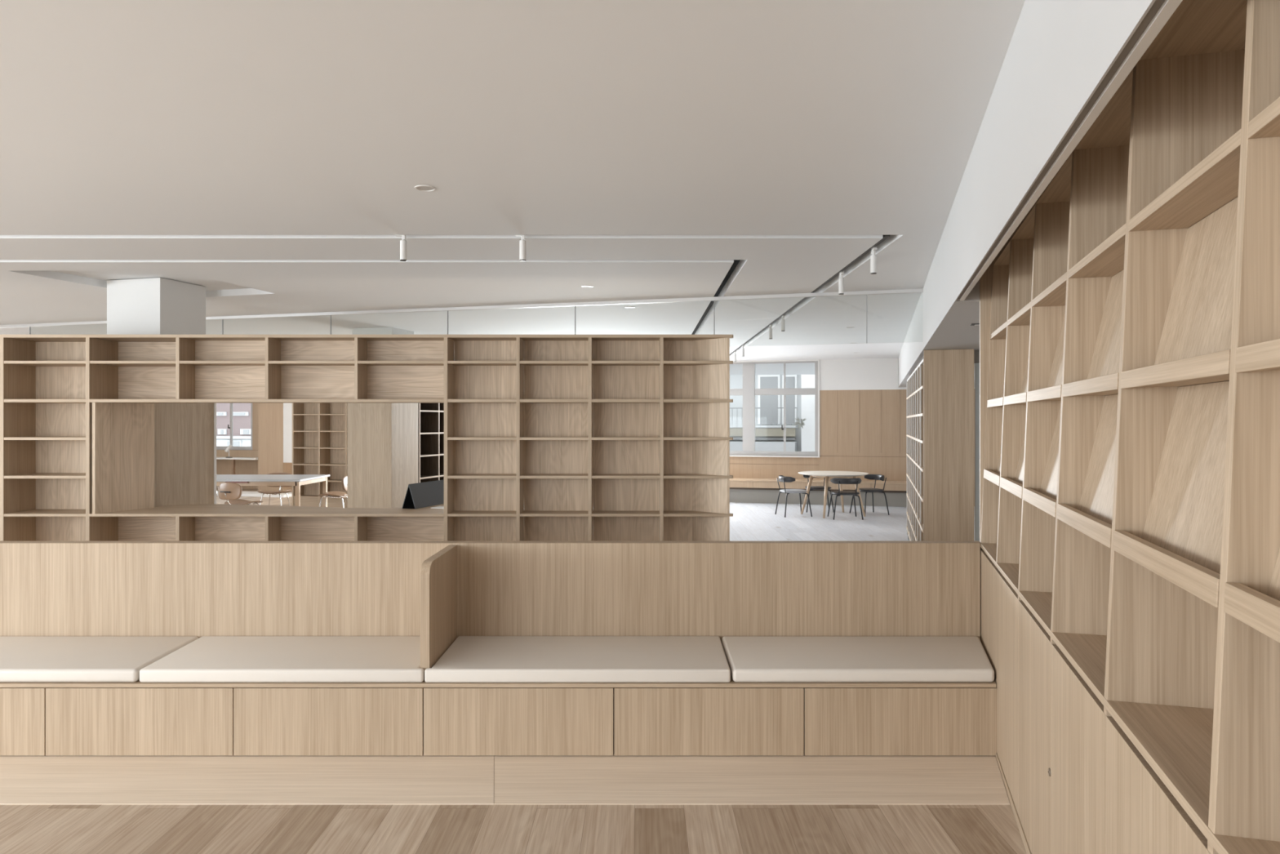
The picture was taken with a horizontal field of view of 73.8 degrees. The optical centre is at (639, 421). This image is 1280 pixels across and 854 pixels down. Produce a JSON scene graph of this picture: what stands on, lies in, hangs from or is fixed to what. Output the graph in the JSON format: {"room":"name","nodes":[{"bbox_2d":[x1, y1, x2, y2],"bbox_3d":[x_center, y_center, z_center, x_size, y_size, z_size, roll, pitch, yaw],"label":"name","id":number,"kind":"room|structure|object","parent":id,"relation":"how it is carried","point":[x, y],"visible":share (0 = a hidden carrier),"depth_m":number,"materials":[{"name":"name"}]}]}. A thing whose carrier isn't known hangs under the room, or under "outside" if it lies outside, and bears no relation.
{"room":"library","nodes":[
{"label":"library","id":0,"kind":"room"},
{"bbox_2d":[0,0,1025,374],"bbox_3d":[-1.000,-1.260,9.000,20.000,0.190,24.000,0,0,0],"label":"ceiling","id":1,"kind":"structure","parent":0,"point":[269,157],"depth_m":3.82,"materials":[{"name":"paint"}]},
{"bbox_2d":[414,185,435,191],"bbox_3d":[-1.070,-1.163,4.250,0.104,0.004,0.104,0,0,0],"label":"recessed light","id":2,"kind":"object","parent":1,"relation":"in","point":[421,188],"visible":1,"depth_m":4.25,"materials":[{"name":"white paint"}]},
{"bbox_2d":[0,288,923,343],"bbox_3d":[-3.384,-0.932,9.084,12.179,0.465,0.048,0,0,15],"label":"ceiling track","id":3,"kind":"object","parent":1,"relation":"hanging from","point":[902,291],"visible":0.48,"depth_m":8.43,"materials":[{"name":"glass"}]},
{"bbox_2d":[691,259,740,334],"bbox_3d":[0.728,-1.212,13.110,0.084,0.082,13.780,0,0,0],"label":"air slot","id":4,"kind":"object","parent":1,"relation":"attached to","point":[734,265],"visible":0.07,"depth_m":7.98,"materials":[{"name":"black metal"}]},
{"bbox_2d":[729,235,889,355],"bbox_3d":[1.569,-1.215,12.205,0.033,0.076,13.590,0,0,0],"label":"track","id":5,"kind":"object","parent":1,"relation":"attached to","point":[884,237],"visible":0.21,"depth_m":7.01,"materials":[{"name":"metal"}]},
{"bbox_2d":[733,351,736,361],"bbox_3d":[1.585,-1.099,14.188,0.041,0.188,0.066,0,0,0],"label":"spotlight","id":6,"kind":"object","parent":5,"relation":"attached to","point":[735,354],"visible":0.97,"depth_m":14.18,"materials":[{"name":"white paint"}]},
{"bbox_2d":[742,344,744,356],"bbox_3d":[1.585,-1.099,13.088,0.041,0.188,0.066,0,0,0],"label":"spotlight","id":7,"kind":"object","parent":5,"relation":"attached to","point":[743,346],"visible":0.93,"depth_m":13.08,"materials":[{"name":"white paint"}]},
{"bbox_2d":[768,324,772,339],"bbox_3d":[1.585,-1.099,10.338,0.041,0.188,0.066,0,0,0],"label":"spotlight","id":8,"kind":"object","parent":5,"relation":"hanging from","point":[770,326],"visible":0.93,"depth_m":10.33,"materials":[{"name":"white paint"}]},
{"bbox_2d":[781,315,785,331],"bbox_3d":[1.585,-1.099,9.438,0.041,0.188,0.066,0,0,0],"label":"spotlight","id":9,"kind":"object","parent":5,"relation":"hanging from","point":[783,321],"visible":0.94,"depth_m":9.43,"materials":[{"name":"white paint"}]},
{"bbox_2d":[838,271,844,294],"bbox_3d":[1.585,-1.099,6.708,0.041,0.188,0.066,0,0,0],"label":"spotlight","id":10,"kind":"object","parent":5,"relation":"attached to","point":[841,281],"visible":0.94,"depth_m":6.70,"materials":[{"name":"white paint"}]},
{"bbox_2d":[870,246,876,274],"bbox_3d":[1.585,-1.099,5.778,0.041,0.188,0.066,0,0,0],"label":"spotlight","id":11,"kind":"object","parent":5,"relation":"attached to","point":[873,257],"visible":0.94,"depth_m":5.77,"materials":[{"name":"white paint"}]},
{"bbox_2d":[0,487,1026,853],"bbox_3d":[-1.000,1.560,9.000,20.000,0.120,24.000,0,0,0],"label":"floor","id":12,"kind":"structure","parent":0,"point":[24,828],"depth_m":3.16,"materials":[{"name":"brown wood"}]},
{"bbox_2d":[106,277,205,334],"bbox_3d":[-4.255,0.140,7.522,0.566,2.720,0.513,0,0,15],"label":"column","id":13,"kind":"structure","parent":12,"relation":"on","point":[153,305],"depth_m":7.31,"materials":[{"name":"paint"}]},
{"bbox_2d":[154,403,213,506],"bbox_3d":[-4.249,0.450,7.414,0.720,2.100,0.660,0,0,15],"label":"cladding","id":14,"kind":"object","parent":13,"relation":"attached to","point":[184,433],"visible":0.06,"depth_m":7.31,"materials":[{"name":"brown wood"}]},
{"bbox_2d":[213,403,216,503],"bbox_3d":[-3.812,0.450,7.651,0.016,2.100,0.020,0,0,15],"label":"trim","id":15,"kind":"structure","parent":14,"relation":"attached to","point":[215,404],"depth_m":7.64,"materials":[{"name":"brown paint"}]},
{"bbox_2d":[216,457,257,474],"bbox_3d":[-9.494,1.147,19.158,2.442,0.705,0.495,0,0,15],"label":"desk","id":16,"kind":"object","parent":12,"relation":"on","point":[233,459],"visible":0.23,"depth_m":18.84,"materials":[{"name":"white paint"}]},
{"bbox_2d":[224,444,232,457],"bbox_3d":[-9.140,0.647,18.957,0.159,0.294,0.140,0,0,0],"label":"desk lamp","id":17,"kind":"object","parent":16,"relation":"on","point":[229,446],"visible":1,"depth_m":18.93,"materials":[{"name":"white metal"}]},
{"bbox_2d":[217,482,262,505],"bbox_3d":[-5.372,1.151,11.479,0.484,0.701,0.473,0,0,30],"label":"chair","id":18,"kind":"object","parent":12,"relation":"on","point":[232,491],"visible":0.78,"depth_m":11.30,"materials":[{"name":"brown wood"}]},
{"bbox_2d":[217,490,292,497],"bbox_3d":[-9.000,1.472,17.754,4.142,0.055,0.550,0,0,15],"label":"ledge","id":19,"kind":"object","parent":12,"relation":"on","point":[257,494],"visible":0.24,"depth_m":17.13,"materials":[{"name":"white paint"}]},
{"bbox_2d":[216,474,329,506],"bbox_3d":[-6.040,1.155,12.578,2.520,0.690,1.164,0,0,0],"label":"work table","id":20,"kind":"object","parent":12,"relation":"on","point":[297,480],"visible":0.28,"depth_m":12.16,"materials":[{"name":"white laminate"}]},
{"bbox_2d":[257,472,291,506],"bbox_3d":[-5.701,1.151,13.345,0.484,0.701,0.473,0,0,-3],"label":"chair","id":21,"kind":"object","parent":12,"relation":"on","point":[258,491],"visible":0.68,"depth_m":13.32,"materials":[{"name":"brown wood"}]},
{"bbox_2d":[257,403,292,491],"bbox_3d":[-7.993,0.168,18.786,0.642,2.665,0.415,0,0,15],"label":"pier","id":22,"kind":"object","parent":12,"relation":"on","point":[270,415],"visible":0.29,"depth_m":18.59,"materials":[{"name":"brown wood"}]},
{"bbox_2d":[283,403,292,462],"bbox_3d":[-7.611,0.040,18.478,0.250,1.680,0.025,0,0,15],"label":"blind","id":23,"kind":"object","parent":22,"relation":"attached to","point":[287,407],"visible":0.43,"depth_m":18.47,"materials":[{"name":"white fabric"}]},
{"bbox_2d":[292,403,346,507],"bbox_3d":[-5.196,0.375,15.081,2.000,2.250,0.305,0,0,15],"label":"bookcase","id":24,"kind":"object","parent":12,"relation":"on","point":[319,430],"visible":0.34,"depth_m":15.28,"materials":[{"name":"brown wood"}]},
{"bbox_2d":[317,475,346,507],"bbox_3d":[-4.556,1.151,12.782,0.473,0.701,0.484,0,0,-5],"label":"chair","id":25,"kind":"object","parent":12,"relation":"on","point":[340,494],"visible":0.65,"depth_m":12.66,"materials":[{"name":"beige wood"}]},
{"bbox_2d":[0,334,733,541],"bbox_3d":[-2.421,0.417,7.050,6.271,2.167,1.101,0,0,0],"label":"open shelving","id":26,"kind":"object","parent":12,"relation":"on","point":[548,437],"visible":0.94,"depth_m":6.74,"materials":[{"name":"brown wood"}]},
{"bbox_2d":[88,503,444,516],"bbox_3d":[-2.845,0.710,7.050,2.700,0.020,1.101,0,0,0],"label":"countertop","id":27,"kind":"structure","parent":26,"relation":"on","point":[202,509],"depth_m":6.67,"materials":[{"name":"brown wood"}]},
{"bbox_2d":[401,479,444,508],"bbox_3d":[-1.782,0.601,7.179,0.124,0.198,0.620,0,0,15],"label":"sign","id":28,"kind":"object","parent":26,"relation":"on","point":[420,495],"visible":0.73,"depth_m":7.06,"materials":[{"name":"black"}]},
{"bbox_2d":[431,506,444,508],"bbox_3d":[-1.595,0.698,6.970,0.189,0.004,0.145,0,0,19],"label":"paper sheet","id":29,"kind":"object","parent":26,"relation":"on","point":[436,507],"visible":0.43,"depth_m":6.95,"materials":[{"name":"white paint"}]},
{"bbox_2d":[351,327,413,334],"bbox_3d":[-3.254,0.140,10.826,0.566,2.720,0.520,0,0,15],"label":"column","id":30,"kind":"structure","parent":12,"relation":"on","point":[380,331],"depth_m":10.59,"materials":[{"name":"paint"}]},
{"bbox_2d":[346,403,417,507],"bbox_3d":[-3.243,0.450,10.788,0.618,2.100,0.635,0,0,15],"label":"cladding","id":31,"kind":"object","parent":30,"relation":"attached to","point":[382,438],"visible":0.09,"depth_m":10.51,"materials":[{"name":"brown wood"}]},
{"bbox_2d":[417,403,444,482],"bbox_3d":[-2.668,0.375,12.356,0.320,2.250,2.600,0,0,15],"label":"bookcase","id":32,"kind":"object","parent":12,"relation":"on","point":[430,415],"visible":0.1,"depth_m":11.58,"materials":[{"name":"brown wood"}]},
{"bbox_2d":[0,541,1009,804],"bbox_3d":[-1.713,1.062,3.908,6.974,0.877,1.125,0,0,0],"label":"bench","id":33,"kind":"object","parent":12,"relation":"on","point":[62,743],"visible":0.92,"depth_m":3.78,"materials":[{"name":"brown wood"}]},
{"bbox_2d":[0,635,198,681],"bbox_3d":[-2.918,1.128,4.085,1.364,0.060,0.602,0,0,0],"label":"seat cushion","id":34,"kind":"object","parent":33,"relation":"on","point":[22,658],"visible":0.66,"depth_m":4.00,"materials":[{"name":"beige fabric"}]},
{"bbox_2d":[139,635,424,682],"bbox_3d":[-1.607,1.128,4.085,1.288,0.060,0.602,0,0,0],"label":"seat cushion","id":35,"kind":"object","parent":33,"relation":"on","point":[206,659],"visible":0.86,"depth_m":3.92,"materials":[{"name":"beige fabric"}]},
{"bbox_2d":[424,635,730,682],"bbox_3d":[-0.274,1.128,4.085,1.366,0.060,0.602,0,0,0],"label":"seat cushion","id":36,"kind":"object","parent":33,"relation":"on","point":[468,659],"visible":1,"depth_m":3.96,"materials":[{"name":"beige fabric"}]},
{"bbox_2d":[721,635,994,681],"bbox_3d":[1.076,1.128,4.085,1.327,0.060,0.602,0,0,0],"label":"seat cushion","id":37,"kind":"object","parent":33,"relation":"on","point":[748,658],"visible":0.99,"depth_m":3.96,"materials":[{"name":"beige fabric"}]},
{"bbox_2d":[774,475,812,517],"bbox_3d":[2.456,1.183,13.679,0.472,0.639,0.485,0,0,-10],"label":"dining chair","id":38,"kind":"object","parent":12,"relation":"on","point":[781,478],"visible":1,"depth_m":13.52,"materials":[{"name":"black metal"}]},
{"bbox_2d":[729,477,906,506],"bbox_3d":[1.119,1.285,16.251,8.450,0.430,0.458,0,0,15],"label":"bench","id":39,"kind":"object","parent":12,"relation":"on","point":[741,490],"visible":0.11,"depth_m":15.52,"materials":[{"name":"brown wood"}]},
{"bbox_2d":[803,475,834,512],"bbox_3d":[3.000,1.183,14.374,0.485,0.639,0.472,0,0,3],"label":"dining chair","id":40,"kind":"object","parent":12,"relation":"on","point":[812,487],"visible":0.47,"depth_m":14.22,"materials":[{"name":"black metal"}]},
{"bbox_2d":[798,471,868,518],"bbox_3d":[3.110,1.161,13.740,1.110,0.687,1.110,0,0,0],"label":"round table","id":41,"kind":"object","parent":12,"relation":"on","point":[826,474],"visible":0.99,"depth_m":13.55,"materials":[{"name":"brown wood"}]},
{"bbox_2d":[826,477,863,519],"bbox_3d":[3.200,1.183,13.306,0.485,0.639,0.472,0,0,1],"label":"dining chair","id":42,"kind":"object","parent":12,"relation":"on","point":[835,480],"visible":1,"depth_m":13.12,"materials":[{"name":"black metal"}]},
{"bbox_2d":[849,474,889,515],"bbox_3d":[3.739,1.183,13.901,0.472,0.639,0.485,0,0,-18],"label":"dining chair","id":43,"kind":"object","parent":12,"relation":"on","point":[874,477],"visible":0.9,"depth_m":13.82,"materials":[{"name":"black metal"}]},
{"bbox_2d":[906,348,973,541],"bbox_3d":[3.212,0.436,9.350,0.421,2.128,4.054,0,0,15],"label":"bookcase","id":44,"kind":"object","parent":12,"relation":"on","point":[940,388],"visible":0.88,"depth_m":7.41,"materials":[{"name":"brown wood"}]},
{"bbox_2d":[979,0,1279,853],"bbox_3d":[1.137,0.333,1.585,0.366,2.334,5.886,0,0,16],"label":"bookcase","id":45,"kind":"object","parent":12,"relation":"on","point":[1130,320],"visible":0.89,"depth_m":1.89,"materials":[{"name":"brown wood"}]},
{"bbox_2d":[216,357,974,506],"bbox_3d":[-2.623,0.168,17.633,20.500,2.665,0.290,0,0,15],"label":"wall","id":46,"kind":"structure","parent":0,"point":[862,406],"depth_m":15.74,"materials":[{"name":"brown wood"}]},
{"bbox_2d":[216,403,252,449],"bbox_3d":[-9.307,-0.058,19.437,1.246,1.385,0.108,0,0,15],"label":"window","id":47,"kind":"structure","parent":46,"relation":"in","point":[231,404],"depth_m":19.40,"materials":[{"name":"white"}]},
{"bbox_2d":[729,360,817,455],"bbox_3d":[2.080,-0.253,16.294,2.600,1.775,0.109,0,0,15],"label":"window","id":48,"kind":"structure","parent":46,"relation":"in","point":[748,391],"depth_m":16.22,"materials":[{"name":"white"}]},
{"bbox_2d":[897,0,1155,386],"bbox_3d":[5.760,-0.897,6.045,7.090,0.535,20.724,0,0,15],"label":"wall","id":49,"kind":"structure","parent":0,"point":[1060,52],"depth_m":2.52,"materials":[{"name":"paint"}]},
{"bbox_2d":[969,323,979,325],"bbox_3d":[2.180,-0.627,5.500,0.090,0.006,0.090,0,0,15],"label":"recessed light","id":50,"kind":"object","parent":49,"relation":"in","point":[971,324],"visible":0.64,"depth_m":5.48,"materials":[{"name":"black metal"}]},
{"bbox_2d":[973,350,979,542],"bbox_3d":[3.436,0.435,7.403,1.010,2.129,0.070,0,0,15],"label":"door","id":51,"kind":"structure","parent":49,"relation":"in","point":[976,353],"depth_m":7.51,"materials":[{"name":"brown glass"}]},
{"bbox_2d":[957,0,1182,300],"bbox_3d":[0.663,-0.645,0.813,0.044,0.030,7.500,0,0,15],"label":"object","id":52,"kind":"object","parent":49,"relation":"attached to","point":[1161,11],"visible":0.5,"depth_m":1.74,"materials":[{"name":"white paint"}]},
{"label":"outside","id":53,"kind":"structure","parent":0,"visible":0},
{"bbox_3d":[-5.000,4.600,33.000,70.000,0.200,34.000,0,0,0],"label":"ground","id":54,"kind":"structure","parent":53,"visible":0},
{"bbox_2d":[216,403,250,446],"bbox_3d":[-14.777,0.957,30.215,3.583,7.086,1.000,0,0,15],"label":"apartment building","id":55,"kind":"structure","parent":54,"relation":"on","point":[241,411],"depth_m":30.02,"materials":[{"name":"pink tile"}]},
{"bbox_2d":[729,374,814,451],"bbox_3d":[3.666,0.534,22.842,5.692,7.932,1.400,0,0,15],"label":"building","id":56,"kind":"structure","parent":54,"relation":"on","point":[769,409],"depth_m":22.89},
{"bbox_2d":[760,376,777,423],"bbox_3d":[3.483,-0.585,23.027,0.472,1.272,0.018,0,0,15],"label":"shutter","id":57,"kind":"object","parent":56,"relation":"hanging from","point":[766,382],"depth_m":23.02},
{"bbox_2d":[786,376,795,423],"bbox_3d":[4.016,-0.581,22.880,0.266,1.263,0.018,0,0,15],"label":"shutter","id":58,"kind":"object","parent":56,"relation":"hanging from","point":[790,380],"depth_m":22.86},
{"bbox_2d":[793,417,805,428],"bbox_3d":[4.094,0.032,21.831,0.335,0.329,0.127,0,0,15],"label":"plant","id":59,"kind":"object","parent":56,"relation":"attached to","point":[799,424],"visible":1,"depth_m":21.86,"materials":[{"name":"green plant"}]},
{"bbox_3d":[-2.230,-1.224,5.355,7.540,0.058,0.030,0,0,0],"label":"track","id":60,"kind":"object","parent":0,"visible":0},
{"bbox_2d":[395,235,406,261],"bbox_3d":[-1.495,-1.103,5.345,0.066,0.188,0.041,0,0,0],"label":"spotlight","id":61,"kind":"object","parent":60,"relation":"attached to","point":[402,242],"visible":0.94,"depth_m":5.33,"materials":[{"name":"white paint"}]},
{"bbox_2d":[515,235,525,261],"bbox_3d":[-0.747,-1.103,5.345,0.066,0.188,0.041,0,0,0],"label":"spotlight","id":62,"kind":"object","parent":60,"relation":"attached to","point":[522,242],"visible":0.94,"depth_m":5.33,"materials":[{"name":"white paint"}]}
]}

